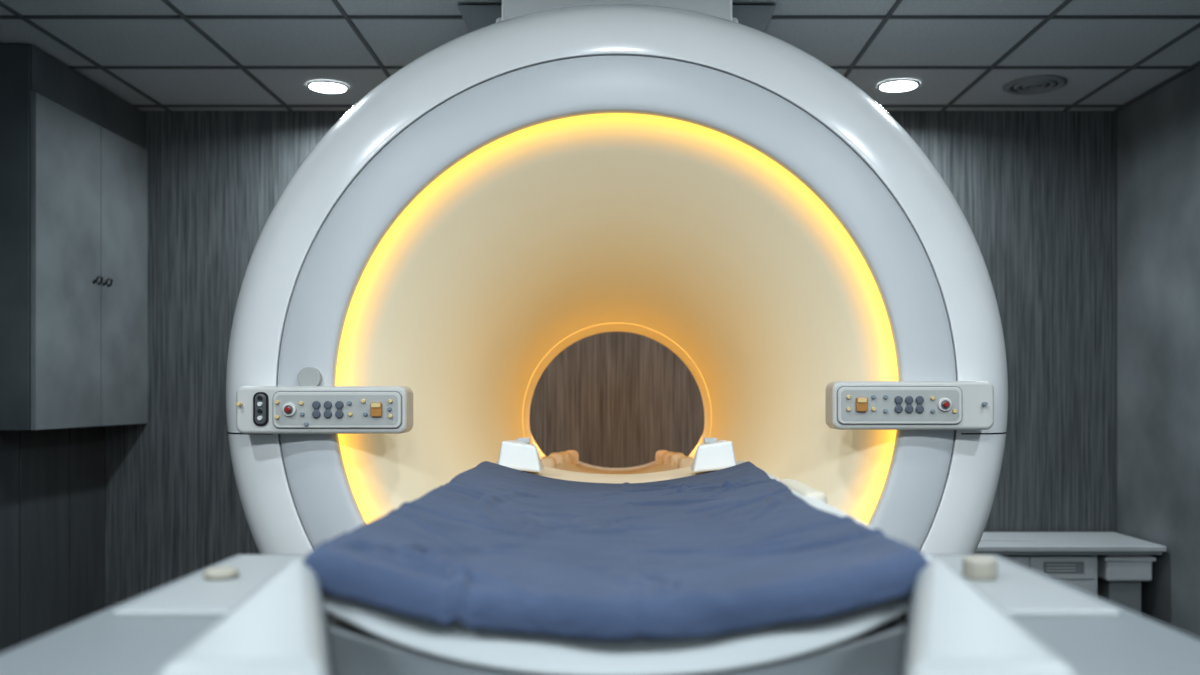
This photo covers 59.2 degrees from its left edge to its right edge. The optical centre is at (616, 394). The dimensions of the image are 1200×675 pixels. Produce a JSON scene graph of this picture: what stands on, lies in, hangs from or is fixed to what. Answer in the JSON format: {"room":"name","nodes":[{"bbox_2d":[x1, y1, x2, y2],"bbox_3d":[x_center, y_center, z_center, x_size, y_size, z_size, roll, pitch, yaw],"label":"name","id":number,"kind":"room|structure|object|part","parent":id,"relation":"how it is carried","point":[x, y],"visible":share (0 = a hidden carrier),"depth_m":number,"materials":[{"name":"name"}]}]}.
{"room":"radiology room","nodes":[
{"label":"radiology room","id":0,"kind":"room"},
{"bbox_2d":[0,0,1199,110],"bbox_3d":[-0.030,-1.448,2.000,5.180,0.094,6.600,0,0,0],"label":"ceiling","id":1,"kind":"structure","parent":0,"point":[108,42],"depth_m":4.23,"materials":[{"name":"tile"}]},
{"bbox_2d":[0,1,171,111],"bbox_3d":[-2.200,-1.399,2.000,0.016,0.012,6.400,0,0,0],"label":"ceiling grid strip","id":2,"kind":"object","parent":1,"relation":"attached to","point":[2,4],"visible":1,"depth_m":4.30,"materials":[{"name":"black metal"}]},
{"bbox_2d":[162,0,293,111],"bbox_3d":[-1.600,-1.399,2.000,0.016,0.012,6.400,0,0,0],"label":"ceiling grid strip","id":3,"kind":"object","parent":1,"relation":"attached to","point":[175,9],"visible":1,"depth_m":4.28,"materials":[{"name":"black metal"}]},
{"bbox_2d":[307,80,348,93],"bbox_3d":[-1.310,-1.394,4.780,0.184,0.010,0.184,0,0,0],"label":"recessed light","id":4,"kind":"object","parent":1,"relation":"in","point":[321,86],"depth_m":4.77,"materials":[{"name":"white plastic"}]},
{"bbox_2d":[332,0,390,77],"bbox_3d":[-1.000,-1.399,2.000,0.016,0.012,6.400,0,0,0],"label":"ceiling grid strip","id":5,"kind":"object","parent":1,"relation":"attached to","point":[336,3],"visible":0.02,"depth_m":4.11,"materials":[{"name":"black metal"}]},
{"bbox_2d":[0,15,1199,18],"bbox_3d":[-0.030,-1.398,3.900,4.980,0.012,0.016,0,0,0],"label":"grid crosspiece","id":6,"kind":"object","parent":1,"relation":"attached to","point":[1,16],"visible":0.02,"depth_m":3.89,"materials":[{"name":"black metal"}]},
{"bbox_2d":[133,105,1122,106],"bbox_3d":[-0.030,-1.398,5.100,4.980,0.012,0.016,0,0,0],"label":"grid crosspiece","id":7,"kind":"object","parent":1,"relation":"attached to","point":[133,105],"visible":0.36,"depth_m":5.09,"materials":[{"name":"grey metal"}]},
{"bbox_2d":[68,66,1193,68],"bbox_3d":[-0.030,-1.398,4.500,4.980,0.012,0.016,0,0,0],"label":"grid crosspiece","id":8,"kind":"object","parent":1,"relation":"attached to","point":[72,67],"visible":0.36,"depth_m":4.49,"materials":[{"name":"black metal"}]},
{"bbox_2d":[843,0,901,77],"bbox_3d":[1.000,-1.399,2.000,0.016,0.012,6.400,0,0,0],"label":"ceiling grid strip","id":9,"kind":"object","parent":1,"relation":"attached to","point":[896,4],"visible":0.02,"depth_m":4.11,"materials":[{"name":"black metal"}]},
{"bbox_2d":[877,79,919,92],"bbox_3d":[1.270,-1.394,4.760,0.184,0.010,0.184,0,0,0],"label":"recessed light","id":10,"kind":"object","parent":1,"relation":"in","point":[896,85],"depth_m":4.74,"materials":[{"name":"white plastic"}]},
{"bbox_2d":[940,0,1071,111],"bbox_3d":[1.600,-1.399,2.000,0.016,0.012,6.400,0,0,0],"label":"ceiling grid strip","id":11,"kind":"object","parent":1,"relation":"attached to","point":[1058,9],"visible":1,"depth_m":4.28,"materials":[{"name":"black metal"}]},
{"bbox_2d":[1003,75,1066,94],"bbox_3d":[1.880,-1.391,4.750,0.270,0.016,0.270,0,0,0],"label":"ceiling air vent","id":12,"kind":"object","parent":1,"relation":"in","point":[1040,84],"depth_m":4.72,"materials":[{"name":"grey metal"}]},
{"bbox_2d":[1062,23,1199,111],"bbox_3d":[2.200,-1.399,2.000,0.016,0.012,6.400,0,0,0],"label":"ceiling grid strip","id":13,"kind":"object","parent":1,"relation":"attached to","point":[1197,26],"visible":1,"depth_m":4.45,"materials":[{"name":"black metal"}]},
{"bbox_2d":[1112,61,1199,112],"bbox_3d":[2.450,-1.399,2.000,0.020,0.013,6.400,0,0,0],"label":"edge","id":14,"kind":"object","parent":1,"relation":"attached to","point":[1196,64],"visible":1,"depth_m":4.78,"materials":[{"name":"black metal"}]},
{"bbox_2d":[105,111,1113,601],"bbox_3d":[-0.030,-0.198,5.250,5.180,2.595,0.100,0,0,0],"label":"wall","id":15,"kind":"structure","parent":0,"point":[1034,190],"depth_m":5.20,"materials":[{"name":"grey wood"}]},
{"bbox_2d":[105,602,121,609],"bbox_3d":[-0.030,1.060,5.194,4.980,0.080,0.012,0,0,0],"label":"baseboard","id":16,"kind":"structure","parent":15,"relation":"attached to","point":[107,604],"depth_m":5.19,"materials":[{"name":"grey"}]},
{"bbox_2d":[1114,112,1116,532],"bbox_3d":[2.454,-0.188,5.194,0.012,2.415,0.012,0,0,0],"label":"trim","id":17,"kind":"structure","parent":15,"relation":"attached to","point":[1115,113],"depth_m":5.19,"materials":[{"name":"grey metal"}]},
{"bbox_2d":[1117,65,1199,636],"bbox_3d":[2.510,-0.198,2.000,0.100,2.595,6.400,0,0,0],"label":"wall","id":18,"kind":"structure","parent":0,"point":[1158,134],"depth_m":4.77,"materials":[{"name":"paint"}]},
{"bbox_2d":[1141,612,1199,638],"bbox_3d":[2.454,1.060,1.994,0.012,0.080,6.388,0,0,0],"label":"baseboard","id":19,"kind":"structure","parent":18,"relation":"attached to","point":[1143,614],"depth_m":4.67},
{"bbox_3d":[-0.030,1.150,2.000,5.180,0.100,6.600,0,0,0],"label":"floor","id":20,"kind":"structure","parent":0,"visible":0},
{"bbox_2d":[0,438,1199,674],"bbox_3d":[0.000,0.598,1.590,0.970,1.004,2.140,0,0,0],"label":"table","id":21,"kind":"object","parent":20,"relation":"on","point":[240,614],"visible":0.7,"depth_m":0.96,"materials":[{"name":"white plastic"}]},
{"bbox_2d":[113,555,306,616],"bbox_3d":[-0.395,0.198,1.115,0.120,0.008,0.330,0,0,0],"label":"tray","id":22,"kind":"object","parent":21,"relation":"on","point":[215,591],"depth_m":1.04,"materials":[{"name":"white plastic"}]},
{"bbox_3d":[-0.420,0.190,1.120,0.036,0.012,0.036,0,0,0],"label":"knob","id":23,"kind":"part","parent":21,"relation":"part of","materials":[{"name":"beige plastic"}]},
{"bbox_2d":[303,461,928,640],"bbox_3d":[0.000,0.180,1.595,0.591,0.084,1.291,0,0,0],"label":"blanket","id":24,"kind":"object","parent":21,"relation":"on","point":[493,547],"visible":1,"depth_m":1.09,"materials":[{"name":"fabric"}]},
{"bbox_3d":[0.292,0.175,1.760,0.032,0.039,1.480,0,0,0],"label":"rail","id":25,"kind":"part","parent":21,"relation":"part of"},
{"bbox_3d":[0.385,0.184,1.120,0.036,0.024,0.036,0,0,0],"label":"knob","id":26,"kind":"part","parent":21,"relation":"part of","materials":[{"name":"beige plastic"}]},
{"bbox_2d":[226,0,1007,553],"bbox_3d":[0.000,-0.145,3.479,2.143,2.491,1.726,0,0,0],"label":"scanner","id":27,"kind":"object","parent":20,"relation":"on","point":[548,176],"visible":0.68,"depth_m":2.74,"materials":[{"name":"plastic"}]},
{"bbox_2d":[253,392,268,425],"bbox_3d":[-0.892,0.035,2.650,0.037,0.085,0.020,0,0,0],"label":"socket","id":28,"kind":"object","parent":27,"relation":"attached to","point":[260,399],"depth_m":2.64,"materials":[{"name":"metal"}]},
{"bbox_2d":[371,403,381,416],"bbox_3d":[-0.601,0.036,2.633,0.028,0.035,0.012,0,0,0],"label":"switch","id":29,"kind":"object","parent":27,"relation":"attached to","point":[376,408],"depth_m":2.63,"materials":[{"name":"orange plastic"}]},
{"bbox_3d":[-0.245,0.259,3.700,0.060,0.083,0.120,0,0,0],"label":"bridge rail","id":30,"kind":"part","parent":27,"relation":"part of","materials":[{"name":"beige plastic"}]},
{"bbox_3d":[-0.225,0.258,3.900,0.060,0.085,0.120,0,0,0],"label":"bridge rail","id":31,"kind":"part","parent":27,"relation":"part of","materials":[{"name":"plastic"}]},
{"bbox_3d":[-0.205,0.260,4.050,0.060,0.080,0.120,0,0,0],"label":"bridge rail","id":32,"kind":"part","parent":27,"relation":"part of","materials":[{"name":"beige plastic"}]},
{"bbox_3d":[-0.185,0.262,4.220,0.060,0.077,0.120,0,0,0],"label":"bridge rail","id":33,"kind":"part","parent":27,"relation":"part of","materials":[{"name":"beige plastic"}]},
{"bbox_3d":[0.185,0.262,4.220,0.060,0.077,0.120,0,0,0],"label":"bridge rail","id":34,"kind":"part","parent":27,"relation":"part of","materials":[{"name":"beige plastic"}]},
{"bbox_3d":[0.205,0.260,4.050,0.060,0.080,0.120,0,0,0],"label":"bridge rail","id":35,"kind":"part","parent":27,"relation":"part of","materials":[{"name":"plastic"}]},
{"bbox_3d":[0.225,0.258,3.900,0.060,0.085,0.120,0,0,0],"label":"bridge rail","id":36,"kind":"part","parent":27,"relation":"part of","materials":[{"name":"beige plastic"}]},
{"bbox_3d":[0.245,0.259,3.700,0.060,0.083,0.120,0,0,0],"label":"bridge rail","id":37,"kind":"part","parent":27,"relation":"part of","materials":[{"name":"beige plastic"}]},
{"bbox_2d":[856,398,867,411],"bbox_3d":[0.611,0.024,2.633,0.028,0.035,0.012,0,0,0],"label":"switch","id":38,"kind":"object","parent":27,"relation":"attached to","point":[861,403],"depth_m":2.63,"materials":[{"name":"orange plastic"}]},
{"bbox_2d":[975,532,1165,614],"bbox_3d":[1.873,0.882,4.938,1.145,0.436,0.495,0,0,0],"label":"desk","id":39,"kind":"object","parent":20,"relation":"on","point":[1112,567],"visible":0.44,"depth_m":4.75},
{"bbox_3d":[1.605,0.892,4.756,0.490,0.335,0.017,0,0,0],"label":"drawer","id":40,"kind":"part","parent":39,"relation":"part of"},
{"bbox_3d":[2.005,0.777,4.756,0.290,0.105,0.017,0,0,0],"label":"drawer","id":41,"kind":"part","parent":39,"relation":"part of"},
{"bbox_3d":[2.005,0.894,4.756,0.290,0.112,0.017,0,0,0],"label":"drawer","id":42,"kind":"part","parent":39,"relation":"part of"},
{"bbox_3d":[-2.576,-0.198,2.000,0.088,2.595,6.400,0,0,0],"label":"wall","id":43,"kind":"structure","parent":0,"visible":0},
{"bbox_2d":[0,430,18,653],"bbox_3d":[-2.527,-0.147,4.218,0.014,2.495,0.465,0,0,0],"label":"panel","id":44,"kind":"object","parent":43,"relation":"attached to","point":[9,439],"visible":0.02,"depth_m":4.37,"materials":[{"name":"grey wood"}]},
{"bbox_2d":[19,428,68,645],"bbox_3d":[-2.527,-0.147,4.657,0.014,2.495,0.395,0,0,0],"label":"panel","id":45,"kind":"object","parent":43,"relation":"attached to","point":[43,454],"visible":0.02,"depth_m":4.64,"materials":[{"name":"grey wood"}]},
{"bbox_2d":[0,44,147,429],"bbox_3d":[-2.403,-0.625,4.691,0.234,1.531,1.013,0,0,0],"label":"upper cabinet","id":46,"kind":"object","parent":43,"relation":"attached to","point":[74,154],"visible":1,"depth_m":4.44,"materials":[{"name":"metal"}]},
{"bbox_3d":[-2.321,-0.532,4.458,0.022,1.345,0.527,0,0,0],"label":"door","id":47,"kind":"part","parent":46,"relation":"part of","materials":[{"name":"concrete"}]},
{"bbox_3d":[-2.299,-0.508,4.675,0.026,0.035,0.057,0,0,0],"label":"handle","id":48,"kind":"part","parent":46,"relation":"part of","materials":[{"name":"black metal"}]},
{"bbox_3d":[-2.299,-0.508,4.765,0.026,0.035,0.057,0,0,0],"label":"handle","id":49,"kind":"part","parent":46,"relation":"part of","materials":[{"name":"black metal"}]},
{"bbox_3d":[-2.321,-0.532,4.962,0.022,1.345,0.468,0,0,0],"label":"door","id":50,"kind":"part","parent":46,"relation":"part of","materials":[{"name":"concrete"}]},
{"bbox_2d":[69,426,104,624],"bbox_3d":[-2.527,-0.147,5.030,0.014,2.495,0.330,0,0,0],"label":"panel","id":51,"kind":"object","parent":43,"relation":"attached to","point":[86,444],"visible":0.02,"depth_m":5.00,"materials":[{"name":"grey wood"}]}
]}

